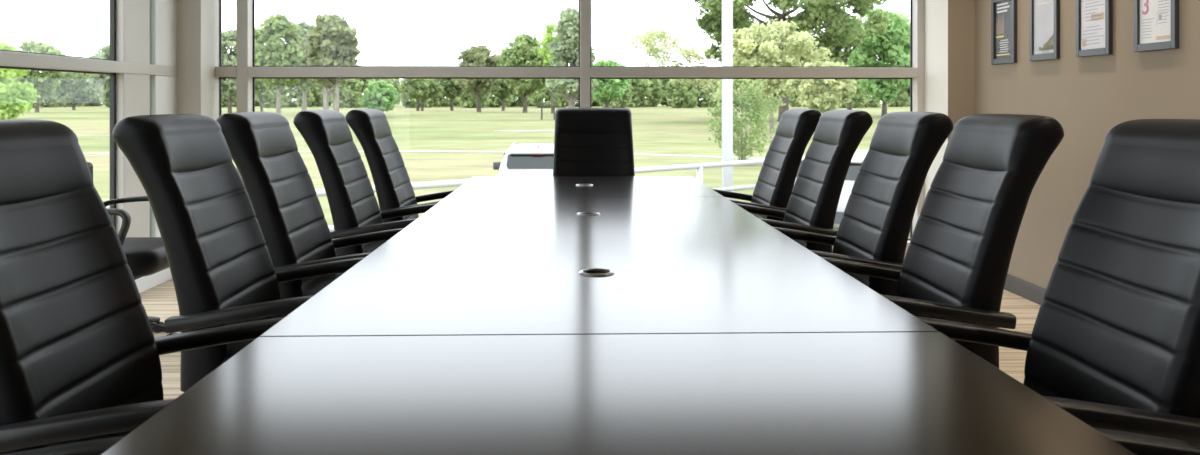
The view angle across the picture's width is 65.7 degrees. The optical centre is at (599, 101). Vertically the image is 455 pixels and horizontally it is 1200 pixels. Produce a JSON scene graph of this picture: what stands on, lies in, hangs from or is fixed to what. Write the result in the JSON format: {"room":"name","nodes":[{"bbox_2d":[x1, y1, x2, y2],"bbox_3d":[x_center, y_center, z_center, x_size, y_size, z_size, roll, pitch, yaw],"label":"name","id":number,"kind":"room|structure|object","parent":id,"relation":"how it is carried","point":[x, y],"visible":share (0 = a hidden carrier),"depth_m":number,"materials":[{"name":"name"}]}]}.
{"room":"conference room","nodes":[
{"label":"conference room","id":0,"kind":"room"},
{"bbox_2d":[177,0,214,119],"bbox_3d":[-2.790,-0.290,6.344,0.230,2.900,0.245,0,0,-2],"label":"column","id":1,"kind":"structure","parent":0,"point":[195,18],"depth_m":6.22,"materials":[{"name":"white paint"}]},
{"bbox_2d":[140,279,1040,399],"bbox_3d":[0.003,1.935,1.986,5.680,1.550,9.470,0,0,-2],"label":"floor","id":2,"kind":"structure","parent":0,"point":[160,301],"depth_m":4.92,"materials":[{"name":"light wood planks"}]},
{"bbox_2d":[3,436,124,454],"bbox_3d":[-0.862,0.598,1.075,0.791,1.124,0.648,0,0,-2],"label":"office chair","id":3,"kind":"object","parent":2,"relation":"on","point":[98,446],"visible":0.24,"depth_m":1.36,"materials":[{"name":"black leather"}]},
{"bbox_2d":[87,162,176,335],"bbox_3d":[-2.311,0.730,4.455,0.563,0.859,0.614,0,0,-2],"label":"chair","id":4,"kind":"object","parent":2,"relation":"on","point":[146,256],"visible":0.3,"depth_m":4.30,"materials":[{"name":"black leather"}]},
{"bbox_2d":[0,119,283,454],"bbox_3d":[-0.884,0.598,1.845,0.791,1.124,0.648,0,0,-2],"label":"office chair","id":5,"kind":"object","parent":2,"relation":"on","point":[80,352],"visible":0.73,"depth_m":1.86,"materials":[{"name":"black leather"}]},
{"bbox_2d":[112,114,364,391],"bbox_3d":[-0.909,0.598,2.685,0.791,1.124,0.648,0,0,-2],"label":"office chair","id":6,"kind":"object","parent":2,"relation":"on","point":[223,273],"visible":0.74,"depth_m":2.52,"materials":[{"name":"black leather"}]},
{"bbox_2d":[216,112,403,298],"bbox_3d":[-0.929,0.598,3.374,0.791,1.124,0.648,0,0,-2],"label":"office chair","id":7,"kind":"object","parent":2,"relation":"on","point":[277,181],"visible":0.55,"depth_m":3.27,"materials":[{"name":"black leather"}]},
{"bbox_2d":[293,110,436,272],"bbox_3d":[-0.955,0.598,4.274,0.791,1.124,0.648,0,0,-2],"label":"office chair","id":8,"kind":"object","parent":2,"relation":"on","point":[354,208],"visible":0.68,"depth_m":4.04,"materials":[{"name":"black leather"}]},
{"bbox_2d":[346,108,454,222],"bbox_3d":[-0.937,0.598,5.035,0.791,1.124,0.648,0,0,-2],"label":"office chair","id":9,"kind":"object","parent":2,"relation":"on","point":[393,186],"visible":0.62,"depth_m":4.80,"materials":[{"name":"black leather"}]},
{"bbox_2d":[553,108,634,175],"bbox_3d":[-0.033,0.598,5.541,0.648,1.124,0.791,0,0,-2],"label":"office chair","id":10,"kind":"object","parent":2,"relation":"on","point":[587,141],"visible":0.4,"depth_m":5.76,"materials":[{"name":"black leather"}]},
{"bbox_2d":[101,176,1135,454],"bbox_3d":[-0.030,0.788,2.897,1.236,0.745,4.734,0,0,-2],"label":"conference table","id":11,"kind":"object","parent":2,"relation":"on","point":[514,315],"visible":1,"depth_m":1.52,"materials":[{"name":"brown wood"}]},
{"bbox_2d":[713,108,821,220],"bbox_3d":[0.781,0.598,5.105,0.791,1.124,0.648,0,0,-2],"label":"office chair","id":12,"kind":"object","parent":2,"relation":"on","point":[774,186],"visible":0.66,"depth_m":4.92,"materials":[{"name":"black leather"}]},
{"bbox_2d":[735,110,872,252],"bbox_3d":[0.814,0.598,4.315,0.791,1.124,0.648,0,0,-2],"label":"office chair","id":13,"kind":"object","parent":2,"relation":"on","point":[813,202],"visible":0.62,"depth_m":4.14,"materials":[{"name":"black leather"}]},
{"bbox_2d":[773,111,952,295],"bbox_3d":[0.839,0.598,3.446,0.791,1.124,0.648,0,0,-2],"label":"office chair","id":14,"kind":"object","parent":2,"relation":"on","point":[874,228],"visible":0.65,"depth_m":3.33,"materials":[{"name":"black leather"}]},
{"bbox_2d":[821,114,1063,368],"bbox_3d":[0.860,0.598,2.716,0.791,1.124,0.648,0,0,-2],"label":"office chair","id":15,"kind":"object","parent":2,"relation":"on","point":[955,266],"visible":0.69,"depth_m":2.61,"materials":[{"name":"black leather"}]},
{"bbox_2d":[915,119,1199,442],"bbox_3d":[0.885,0.598,1.876,0.791,1.124,0.648,0,0,-2],"label":"office chair","id":16,"kind":"object","parent":2,"relation":"on","point":[1113,343],"visible":0.77,"depth_m":1.89,"materials":[{"name":"black leather"}]},
{"bbox_2d":[1094,428,1199,454],"bbox_3d":[0.906,0.598,1.127,0.791,1.124,0.648,0,0,-2],"label":"office chair","id":17,"kind":"object","parent":2,"relation":"on","point":[1138,444],"visible":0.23,"depth_m":1.40,"materials":[{"name":"black leather"}]},
{"bbox_2d":[924,0,974,199],"bbox_3d":[2.403,-0.290,6.500,0.180,2.900,0.585,0,0,-2],"label":"pillar","id":18,"kind":"structure","parent":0,"point":[949,25],"depth_m":6.21,"materials":[{"name":"beige paint"}]},
{"bbox_2d":[975,0,1199,288],"bbox_3d":[2.721,-0.290,2.065,0.200,2.900,9.470,0,0,-2],"label":"wall","id":19,"kind":"structure","parent":0,"point":[1088,96],"depth_m":5.00,"materials":[{"name":"beige paint"}]},
{"bbox_2d":[991,0,1016,64],"bbox_3d":[2.503,-0.447,5.765,0.022,0.420,0.305,0,0,-2],"label":"framed poster","id":20,"kind":"object","parent":19,"relation":"attached to","point":[1003,12],"visible":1,"depth_m":5.76,"materials":[{"name":"grey paper"}]},
{"bbox_2d":[995,0,1010,58],"bbox_3d":[2.508,-0.448,5.765,0.010,0.360,0.247,0,0,-2],"label":"print","id":21,"kind":"object","parent":20,"relation":"attached to","point":[1002,7],"depth_m":5.77,"materials":[{"name":"black paper"}]},
{"bbox_2d":[1004,274,1045,304],"bbox_3d":[2.621,1.110,1.844,0.014,0.100,8.735,0,0,-2],"label":"baseboard","id":22,"kind":"structure","parent":19,"relation":"attached to","point":[1034,293],"depth_m":5.49,"materials":[{"name":"grey wood"}]},
{"bbox_2d":[1029,0,1059,60],"bbox_3d":[2.517,-0.447,5.270,0.022,0.420,0.305,0,0,-2],"label":"framed poster","id":23,"kind":"object","parent":19,"relation":"attached to","point":[1044,15],"visible":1,"depth_m":5.27,"materials":[{"name":"grey paper"}]},
{"bbox_2d":[1034,0,1053,54],"bbox_3d":[2.523,-0.448,5.270,0.010,0.360,0.247,0,0,-2],"label":"print","id":24,"kind":"object","parent":23,"relation":"attached to","point":[1043,9],"depth_m":5.27,"materials":[{"name":"white paper"}]},
{"bbox_2d":[1076,0,1112,56],"bbox_3d":[2.532,-0.447,4.770,0.022,0.420,0.305,0,0,-2],"label":"framed certificate","id":25,"kind":"object","parent":19,"relation":"attached to","point":[1094,18],"visible":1,"depth_m":4.76,"materials":[{"name":"grey paper"}]},
{"bbox_2d":[1081,0,1104,49],"bbox_3d":[2.537,-0.448,4.771,0.010,0.360,0.247,0,0,-2],"label":"print","id":26,"kind":"object","parent":25,"relation":"attached to","point":[1092,11],"depth_m":4.77,"materials":[{"name":"white paper"}]},
{"bbox_2d":[1133,0,1178,51],"bbox_3d":[2.547,-0.447,4.263,0.022,0.420,0.305,0,0,-2],"label":"framed certificate","id":27,"kind":"object","parent":19,"relation":"attached to","point":[1155,22],"visible":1,"depth_m":4.26,"materials":[{"name":"grey paper"}]},
{"bbox_2d":[1140,0,1170,43],"bbox_3d":[2.552,-0.448,4.263,0.010,0.360,0.247,0,0,-2],"label":"print","id":28,"kind":"object","parent":27,"relation":"attached to","point":[1155,15],"depth_m":4.26,"materials":[{"name":"white paper"}]},
{"bbox_3d":[-0.331,-1.590,6.603,5.280,0.300,0.220,0,0,-2],"label":"wall header","id":29,"kind":"structure","parent":0,"visible":0},
{"bbox_2d":[215,0,923,257],"bbox_3d":[-0.332,-0.140,6.608,5.280,2.600,0.170,0,0,-2],"label":"window","id":30,"kind":"structure","parent":29,"relation":"in","point":[245,72],"depth_m":6.57,"materials":[{"name":"paint"}]},
{"bbox_3d":[-2.765,-1.590,1.871,0.140,0.300,9.100,0,0,-2],"label":"wall","id":31,"kind":"structure","parent":0,"visible":0},
{"bbox_2d":[0,0,177,292],"bbox_3d":[-2.752,-0.140,1.771,0.160,2.600,8.900,0,0,-2],"label":"window","id":32,"kind":"structure","parent":31,"relation":"in","point":[142,68],"depth_m":5.61,"materials":[{"name":"paint"}]},
{"label":"outside","id":33,"kind":"structure","parent":0,"visible":0},
{"bbox_2d":[83,151,764,159],"bbox_3d":[-15.553,2.682,43.966,90.941,0.156,12.950,0,0,5],"label":"path","id":34,"kind":"structure","parent":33,"point":[669,155],"depth_m":47.20,"materials":[{"name":"grey concrete"}]},
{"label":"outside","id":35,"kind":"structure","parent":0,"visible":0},
{"bbox_2d":[76,135,303,139],"bbox_3d":[-39.598,2.539,66.724,44.859,0.222,4.438,0,0,9],"label":"path","id":36,"kind":"structure","parent":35,"point":[76,135],"depth_m":67.86,"materials":[{"name":"grey concrete"}]},
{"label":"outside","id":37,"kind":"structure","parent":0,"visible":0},
{"bbox_2d":[16,103,909,238],"bbox_3d":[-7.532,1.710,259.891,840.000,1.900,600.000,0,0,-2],"label":"ground","id":38,"kind":"structure","parent":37,"point":[664,129],"depth_m":62.96,"materials":[{"name":"green plant"}]},
{"bbox_2d":[0,41,40,118],"bbox_3d":[-39.263,-0.759,60.028,4.938,6.953,5.077,0,0,-2],"label":"leafy tree","id":39,"kind":"object","parent":38,"relation":"on","point":[13,102],"visible":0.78,"depth_m":59.90,"materials":[{"name":"green plant"}]},
{"bbox_2d":[9,77,43,107],"bbox_3d":[-140.183,-2.567,226.440,10.030,10.856,9.426,0,0,-8],"label":"tree","id":40,"kind":"object","parent":38,"relation":"on","point":[34,104],"visible":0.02,"depth_m":225.41,"materials":[{"name":"green plant"}]},
{"bbox_2d":[12,39,66,111],"bbox_3d":[-90.630,-4.225,150.088,8.936,12.120,8.102,0,0,-2],"label":"leafy tree","id":41,"kind":"object","parent":38,"relation":"on","point":[45,82],"visible":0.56,"depth_m":148.88,"materials":[{"name":"green plant"}]},
{"bbox_2d":[40,91,59,106],"bbox_3d":[-145.355,-2.696,244.021,8.067,9.935,8.305,0,0,-6],"label":"bush","id":42,"kind":"object","parent":38,"relation":"on","point":[52,102],"visible":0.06,"depth_m":243.22,"materials":[{"name":"green plant"}]},
{"bbox_2d":[47,72,90,106],"bbox_3d":[-147.809,-3.232,258.542,10.637,12.252,11.320,0,0,-2],"label":"tree","id":43,"kind":"object","parent":38,"relation":"on","point":[61,103],"visible":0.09,"depth_m":255.86,"materials":[{"name":"green plant"}]},
{"bbox_2d":[54,72,95,109],"bbox_3d":[-104.638,-2.069,185.236,8.144,7.782,7.940,0,0,-2],"label":"leafy tree","id":44,"kind":"object","parent":38,"relation":"on","point":[74,89],"visible":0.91,"depth_m":183.26,"materials":[{"name":"green plant"}]},
{"bbox_2d":[77,73,102,105],"bbox_3d":[-149.332,-4.255,271.921,11.191,13.389,10.871,0,0,21],"label":"tree","id":45,"kind":"object","parent":38,"relation":"on","point":[95,101],"visible":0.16,"depth_m":270.61,"materials":[{"name":"green plant"}]},
{"bbox_2d":[87,44,109,99],"bbox_3d":[-73.438,-3.542,139.783,7.170,10.778,7.561,0,0,-2],"label":"leafy tree","id":46,"kind":"object","parent":38,"relation":"on","point":[99,81],"visible":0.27,"depth_m":138.36,"materials":[{"name":"green plant"}]},
{"bbox_2d":[99,97,109,107],"bbox_3d":[-117.109,-2.358,227.216,8.937,10.294,9.511,0,0,-7],"label":"tree","id":47,"kind":"object","parent":38,"relation":"on","point":[105,102],"visible":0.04,"depth_m":224.97,"materials":[{"name":"green plant"}]},
{"bbox_2d":[222,29,236,112],"bbox_3d":[-53.715,-4.414,135.052,6.646,12.540,7.246,0,0,-2],"label":"leafy tree","id":48,"kind":"object","parent":38,"relation":"on","point":[229,38],"visible":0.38,"depth_m":133.49,"materials":[{"name":"green plant"}]},
{"bbox_2d":[222,97,236,106],"bbox_3d":[-98.845,-3.089,243.796,8.853,10.904,9.114,0,0,-20],"label":"tree","id":49,"kind":"object","parent":38,"relation":"on","point":[224,100],"visible":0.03,"depth_m":243.97,"materials":[{"name":"green plant"}]},
{"bbox_2d":[255,95,259,105],"bbox_3d":[-100.525,-4.179,273.363,11.035,13.202,10.719,0,0,-8],"label":"tree","id":50,"kind":"object","parent":38,"relation":"on","point":[257,103],"visible":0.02,"depth_m":270.61,"materials":[{"name":"green plant"}]},
{"bbox_2d":[255,28,274,111],"bbox_3d":[-52.986,-4.921,146.175,5.548,13.510,5.600,0,0,-2],"label":"leafy tree","id":51,"kind":"object","parent":38,"relation":"on","point":[260,90],"visible":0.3,"depth_m":144.95,"materials":[{"name":"green plant"}]},
{"bbox_2d":[256,86,290,107],"bbox_3d":[-79.907,-1.766,227.730,7.562,8.710,8.047,0,0,-5],"label":"tree","id":52,"kind":"object","parent":38,"relation":"on","point":[270,102],"visible":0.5,"depth_m":225.58,"materials":[{"name":"green plant"}]},
{"bbox_2d":[255,13,305,114],"bbox_3d":[-41.392,-4.756,120.103,7.144,13.432,7.177,0,0,-2],"label":"leafy tree","id":53,"kind":"object","parent":38,"relation":"on","point":[275,52],"visible":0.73,"depth_m":118.58,"materials":[{"name":"green plant"}]},
{"bbox_2d":[285,85,314,107],"bbox_3d":[-79.318,-3.358,241.663,9.405,11.583,9.682,0,0,21],"label":"tree","id":54,"kind":"object","parent":38,"relation":"on","point":[294,94],"visible":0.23,"depth_m":240.07,"materials":[{"name":"green plant"}]},
{"bbox_2d":[293,21,315,110],"bbox_3d":[-41.618,-4.806,131.132,6.731,13.365,6.688,0,0,-2],"label":"leafy tree","id":55,"kind":"object","parent":38,"relation":"on","point":[304,85],"visible":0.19,"depth_m":130.33,"materials":[{"name":"green plant"}]},
{"bbox_2d":[307,82,322,106],"bbox_3d":[-80.567,-2.691,259.137,9.987,10.810,9.385,0,0,-30],"label":"bush","id":56,"kind":"object","parent":38,"relation":"on","point":[317,92],"visible":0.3,"depth_m":257.43,"materials":[{"name":"green plant"}]},
{"bbox_2d":[298,13,361,111],"bbox_3d":[-31.264,-4.125,108.160,7.360,12.490,7.277,0,0,-2],"label":"leafy tree","id":57,"kind":"object","parent":38,"relation":"on","point":[332,36],"visible":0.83,"depth_m":106.71,"materials":[{"name":"green plant"}]},
{"bbox_2d":[328,79,363,107],"bbox_3d":[-62.978,-2.637,229.041,9.588,11.044,10.204,0,0,-14],"label":"tree","id":58,"kind":"object","parent":38,"relation":"on","point":[349,95],"visible":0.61,"depth_m":226.68,"materials":[{"name":"green plant"}]},
{"bbox_2d":[352,79,375,107],"bbox_3d":[-63.233,-3.535,242.199,10.049,12.022,9.761,0,0,-32],"label":"tree","id":59,"kind":"object","parent":38,"relation":"on","point":[364,86],"visible":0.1,"depth_m":239.66,"materials":[{"name":"green plant"}]},
{"bbox_2d":[363,79,391,94],"bbox_3d":[-61.028,-2.607,257.366,9.215,10.615,9.807,0,0,-9],"label":"tree","id":60,"kind":"object","parent":38,"relation":"on","point":[384,80],"visible":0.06,"depth_m":256.80,"materials":[{"name":"green plant"}]},
{"bbox_2d":[359,80,398,111],"bbox_3d":[-26.658,-0.280,112.240,4.830,4.717,4.663,0,0,-2],"label":"bushy tree","id":61,"kind":"object","parent":38,"relation":"on","point":[383,97],"visible":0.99,"depth_m":111.07,"materials":[{"name":"green plant"}]},
{"bbox_2d":[391,79,401,104],"bbox_3d":[-61.988,-3.316,272.062,9.307,11.134,9.040,0,0,-29],"label":"tree","id":62,"kind":"object","parent":38,"relation":"on","point":[395,82],"visible":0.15,"depth_m":270.61,"materials":[{"name":"green plant"}]},
{"bbox_2d":[400,86,428,107],"bbox_3d":[-45.871,-1.782,228.590,8.086,8.752,7.598,0,0,33],"label":"bush","id":63,"kind":"object","parent":38,"relation":"on","point":[412,103],"visible":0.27,"depth_m":226.63,"materials":[{"name":"green plant"}]},
{"bbox_2d":[398,79,443,110],"bbox_3d":[-32.733,-1.841,169.951,8.751,7.351,8.085,0,0,-2],"label":"leafy tree","id":64,"kind":"object","parent":38,"relation":"on","point":[423,88],"visible":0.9,"depth_m":168.29,"materials":[{"name":"green plant"}]},
{"bbox_2d":[425,81,442,106],"bbox_3d":[-45.281,-2.811,244.506,8.559,10.240,8.314,0,0,39],"label":"tree","id":65,"kind":"object","parent":38,"relation":"on","point":[433,102],"visible":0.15,"depth_m":244.32,"materials":[{"name":"green plant"}]},
{"bbox_2d":[106,159,763,230],"bbox_3d":[-1.423,1.981,16.500,14.591,1.358,0.137,0,0,-43],"label":"fence","id":66,"kind":"object","parent":38,"relation":"on","point":[699,167],"visible":0.06,"depth_m":19.03,"materials":[{"name":"white metal"}]},
{"bbox_2d":[435,79,461,106],"bbox_3d":[-42.688,-2.736,258.093,9.515,10.959,10.125,0,0,22],"label":"tree","id":67,"kind":"object","parent":38,"relation":"on","point":[445,102],"visible":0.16,"depth_m":256.36,"materials":[{"name":"green plant"}]},
{"bbox_2d":[436,79,465,110],"bbox_3d":[-28.026,-2.092,174.802,6.920,7.822,6.756,0,0,-2],"label":"leafy tree","id":68,"kind":"object","parent":38,"relation":"on","point":[452,90],"visible":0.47,"depth_m":173.63,"materials":[{"name":"green plant"}]},
{"bbox_2d":[456,90,491,107],"bbox_3d":[-31.009,-2.640,229.040,10.219,11.060,9.602,0,0,17],"label":"bush","id":69,"kind":"object","parent":38,"relation":"on","point":[467,101],"visible":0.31,"depth_m":226.54,"materials":[{"name":"green plant"}]},
{"bbox_2d":[454,44,502,111],"bbox_3d":[-19.308,-3.771,149.802,8.395,11.231,7.567,0,0,-2],"label":"leafy tree","id":70,"kind":"object","parent":38,"relation":"on","point":[478,55],"visible":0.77,"depth_m":148.73,"materials":[{"name":"green plant"}]},
{"bbox_2d":[486,93,513,106],"bbox_3d":[-27.027,-3.013,243.004,8.984,10.748,8.726,0,0,-38],"label":"bush","id":71,"kind":"object","parent":38,"relation":"on","point":[496,102],"visible":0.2,"depth_m":241.48,"materials":[{"name":"green plant"}]},
{"bbox_2d":[490,63,514,110],"bbox_3d":[-17.722,-3.193,170.142,6.003,10.064,6.313,0,0,-2],"label":"leafy tree","id":72,"kind":"object","parent":38,"relation":"on","point":[501,91],"visible":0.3,"depth_m":168.74,"materials":[{"name":"green plant"}]},
{"bbox_2d":[505,94,530,106],"bbox_3d":[-23.788,-2.739,256.833,10.156,10.992,9.544,0,0,-13],"label":"bush","id":73,"kind":"object","parent":38,"relation":"on","point":[518,102],"visible":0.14,"depth_m":255.14,"materials":[{"name":"green plant"}]},
{"bbox_2d":[497,33,548,112],"bbox_3d":[-11.690,-4.533,145.205,9.001,12.732,8.425,0,0,-2],"label":"leafy tree","id":74,"kind":"object","parent":38,"relation":"on","point":[525,48],"visible":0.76,"depth_m":143.31,"materials":[{"name":"green plant"}]},
{"bbox_2d":[493,141,553,175],"bbox_3d":[-1.415,1.798,22.315,2.380,1.725,4.490,0,0,-2],"label":"car","id":75,"kind":"object","parent":38,"relation":"on","point":[519,159],"visible":0.23,"depth_m":20.28,"materials":[{"name":"grey paint"}]},
{"bbox_2d":[493,162,500,169],"bbox_3d":[-2.476,1.565,22.840,0.290,0.190,0.140,0,0,-2],"label":"mirror","id":76,"kind":"object","parent":75,"relation":"attached to","point":[496,165],"depth_m":22.77,"materials":[{"name":"grey mirror"}]},
{"bbox_2d":[494,130,554,131],"bbox_3d":[-4.456,2.416,76.031,8.652,0.176,2.825,0,0,-2],"label":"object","id":77,"kind":"object","parent":38,"relation":"on","point":[494,130],"visible":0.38,"depth_m":76.38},
{"bbox_2d":[530,87,563,107],"bbox_3d":[-12.890,-1.995,227.806,8.111,9.342,8.631,0,0,14],"label":"bush","id":78,"kind":"object","parent":38,"relation":"on","point":[537,98],"visible":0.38,"depth_m":226.13,"materials":[{"name":"green plant"}]},
{"bbox_2d":[539,105,556,119],"bbox_3d":[-5.871,1.173,105.000,1.900,1.620,1.400,0,0,-2],"label":"shelter","id":79,"kind":"object","parent":38,"relation":"on","point":[541,106],"visible":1,"depth_m":104.42,"materials":[{"name":"grey"}]},
{"bbox_2d":[538,23,558,113],"bbox_3d":[-6.822,-4.817,134.947,4.333,13.343,4.432,0,0,-2],"label":"leafy tree","id":80,"kind":"object","parent":38,"relation":"on","point":[548,36],"visible":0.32,"depth_m":134.17,"materials":[{"name":"green plant"}]},
{"bbox_2d":[559,80,576,107],"bbox_3d":[-10.396,-3.632,242.689,9.959,12.266,10.253,0,0,-41],"label":"tree","id":81,"kind":"object","parent":38,"relation":"on","point":[564,103],"visible":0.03,"depth_m":240.42,"materials":[{"name":"green plant"}]},
{"bbox_2d":[545,7,597,107],"bbox_3d":[-3.623,-5.066,118.262,6.808,14.136,7.914,0,0,-2],"label":"leafy tree","id":82,"kind":"object","parent":38,"relation":"on","point":[565,49],"visible":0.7,"depth_m":116.66,"materials":[{"name":"green plant"}]},
{"bbox_2d":[567,79,593,106],"bbox_3d":[-5.447,-2.665,259.202,9.347,10.766,9.947,0,0,7],"label":"tree","id":83,"kind":"object","parent":38,"relation":"on","point":[592,99],"visible":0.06,"depth_m":258.06,"materials":[{"name":"green plant"}]},
{"bbox_2d":[591,99,600,105],"bbox_3d":[-2.185,-4.218,272.101,10.843,13.355,11.164,0,0,0],"label":"bush","id":84,"kind":"object","parent":38,"relation":"on","point":[595,102],"visible":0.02,"depth_m":270.51,"materials":[{"name":"green plant"}]},
{"bbox_2d":[593,59,630,107],"bbox_3d":[1.137,-2.814,159.983,8.402,9.289,7.303,0,0,-2],"label":"leafy tree","id":85,"kind":"object","parent":38,"relation":"on","point":[606,90],"visible":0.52,"depth_m":158.25,"materials":[{"name":"green plant"}]},
{"bbox_2d":[601,84,634,107],"bbox_3d":[4.047,-2.364,227.652,9.559,10.346,8.983,0,0,2],"label":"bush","id":86,"kind":"object","parent":38,"relation":"on","point":[622,102],"visible":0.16,"depth_m":225.03,"materials":[{"name":"green plant"}]},
{"bbox_2d":[626,79,650,107],"bbox_3d":[8.948,-3.322,243.438,9.344,11.509,9.620,0,0,-37],"label":"tree","id":87,"kind":"object","parent":38,"relation":"on","point":[639,85],"visible":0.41,"depth_m":241.06,"materials":[{"name":"green plant"}]},
{"bbox_2d":[635,79,664,106],"bbox_3d":[13.155,-2.995,257.413,10.799,11.688,10.148,0,0,4],"label":"tree","id":88,"kind":"object","parent":38,"relation":"on","point":[656,91],"visible":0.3,"depth_m":254.18,"materials":[{"name":"green plant"}]},
{"bbox_2d":[657,79,669,105],"bbox_3d":[20.042,-3.860,272.834,10.138,12.486,10.437,0,0,45],"label":"tree","id":89,"kind":"object","parent":38,"relation":"on","point":[664,81],"visible":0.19,"depth_m":269.85,"materials":[{"name":"green plant"}]},
{"bbox_2d":[662,79,699,107],"bbox_3d":[19.681,-2.319,226.468,9.462,10.241,8.891,0,0,2],"label":"tree","id":90,"kind":"object","parent":38,"relation":"on","point":[676,92],"visible":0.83,"depth_m":224.48,"materials":[{"name":"green plant"}]},
{"bbox_2d":[626,23,739,106],"bbox_3d":[8.623,-2.711,92.172,12.157,10.100,8.435,0,0,-2],"label":"tree","id":91,"kind":"object","parent":38,"relation":"on","point":[650,45],"visible":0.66,"depth_m":91.49,"materials":[{"name":"green plant"}]},
{"bbox_2d":[682,79,717,107],"bbox_3d":[26.421,-3.412,243.314,9.814,11.741,9.533,0,0,-44],"label":"tree","id":92,"kind":"object","parent":38,"relation":"on","point":[705,103],"visible":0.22,"depth_m":240.77,"materials":[{"name":"green plant"}]},
{"bbox_2d":[722,0,736,199],"bbox_3d":[2.957,-0.480,21.600,0.380,6.280,0.380,0,0,-2],"label":"pole","id":93,"kind":"object","parent":38,"relation":"on","point":[727,5],"visible":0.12,"depth_m":21.49,"materials":[{"name":"white metal"}]},
{"bbox_2d":[705,79,785,165],"bbox_3d":[6.048,0.791,38.857,3.406,4.047,3.451,0,0,-2],"label":"shrub","id":94,"kind":"object","parent":38,"relation":"on","point":[751,109],"visible":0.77,"depth_m":38.70,"materials":[{"name":"green plant"}]},
{"bbox_2d":[719,19,831,132],"bbox_3d":[13.265,-1.967,73.660,9.262,9.090,9.057,0,0,-35],"label":"leafy tree","id":95,"kind":"object","parent":38,"relation":"on","point":[752,42],"visible":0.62,"depth_m":71.87,"materials":[{"name":"green plant"}]},
{"bbox_2d":[774,94,794,104],"bbox_3d":[46.288,-3.021,241.932,9.032,10.805,8.773,0,0,36],"label":"tree","id":96,"kind":"object","parent":38,"relation":"on","point":[790,96],"visible":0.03,"depth_m":239.45,"materials":[{"name":"green plant"}]},
{"bbox_2d":[686,0,891,120],"bbox_3d":[19.951,-7.080,99.794,23.617,18.623,25.635,0,0,-2],"label":"oak tree","id":97,"kind":"object","parent":38,"relation":"on","point":[838,28],"visible":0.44,"depth_m":96.24,"materials":[{"name":"green plant"}]},
{"bbox_2d":[790,87,816,106],"bbox_3d":[56.394,-2.462,258.595,9.474,10.254,8.903,0,0,17],"label":"tree","id":98,"kind":"object","parent":38,"relation":"on","point":[793,103],"visible":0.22,"depth_m":256.74,"materials":[{"name":"green plant"}]},
{"bbox_2d":[786,61,856,113],"bbox_3d":[15.348,-0.061,63.076,4.263,5.515,4.874,0,0,37],"label":"willow tree","id":99,"kind":"object","parent":38,"relation":"on","point":[822,99],"visible":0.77,"depth_m":62.11,"materials":[{"name":"green plant"}]},
{"bbox_2d":[816,79,827,86],"bbox_3d":[66.147,-3.681,274.275,9.783,12.049,10.072,0,0,40],"label":"tree","id":100,"kind":"object","parent":38,"relation":"on","point":[820,82],"visible":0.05,"depth_m":271.37,"materials":[{"name":"green plant"}]},
{"bbox_2d":[795,150,868,228],"bbox_3d":[5.542,1.798,19.212,2.380,1.725,4.490,0,0,36],"label":"car","id":101,"kind":"object","parent":38,"relation":"on","point":[859,155],"visible":0.06,"depth_m":17.27,"materials":[{"name":"grey metal"}]},
{"bbox_2d":[825,16,862,109],"bbox_3d":[33.274,-4.900,125.147,8.738,13.712,8.708,0,0,-2],"label":"leafy tree","id":102,"kind":"object","parent":38,"relation":"on","point":[838,55],"visible":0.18,"depth_m":123.82,"materials":[{"name":"green plant"}]},
{"bbox_2d":[838,91,868,107],"bbox_3d":[61.737,-2.398,228.294,9.070,10.448,9.653,0,0,-41],"label":"tree","id":103,"kind":"object","parent":38,"relation":"on","point":[858,102],"visible":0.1,"depth_m":226.38,"materials":[{"name":"green plant"}]},
{"bbox_2d":[862,89,881,107],"bbox_3d":[70.159,-3.206,241.717,9.418,11.268,9.148,0,0,27],"label":"tree","id":104,"kind":"object","parent":38,"relation":"on","point":[872,103],"visible":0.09,"depth_m":239.19,"materials":[{"name":"green plant"}]},
{"bbox_2d":[848,7,909,116],"bbox_3d":[34.111,-4.718,111.949,9.198,13.600,9.846,0,0,-2],"label":"leafy tree","id":105,"kind":"object","parent":38,"relation":"on","point":[892,49],"visible":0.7,"depth_m":110.05,"materials":[{"name":"green plant"}]},
{"bbox_2d":[887,89,909,106],"bbox_3d":[82.513,-2.293,257.079,8.532,9.827,9.079,0,0,-39],"label":"tree","id":106,"kind":"object","parent":38,"relation":"on","point":[903,99],"visible":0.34,"depth_m":254.93,"materials":[{"name":"green plant"}]},
{"bbox_2d":[901,86,909,96],"bbox_3d":[42.147,-3.387,120.012,7.905,10.824,8.077,0,0,-2],"label":"leafy tree","id":107,"kind":"object","parent":38,"relation":"on","point":[907,90],"visible":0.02,"depth_m":119.83,"materials":[{"name":"green plant"}]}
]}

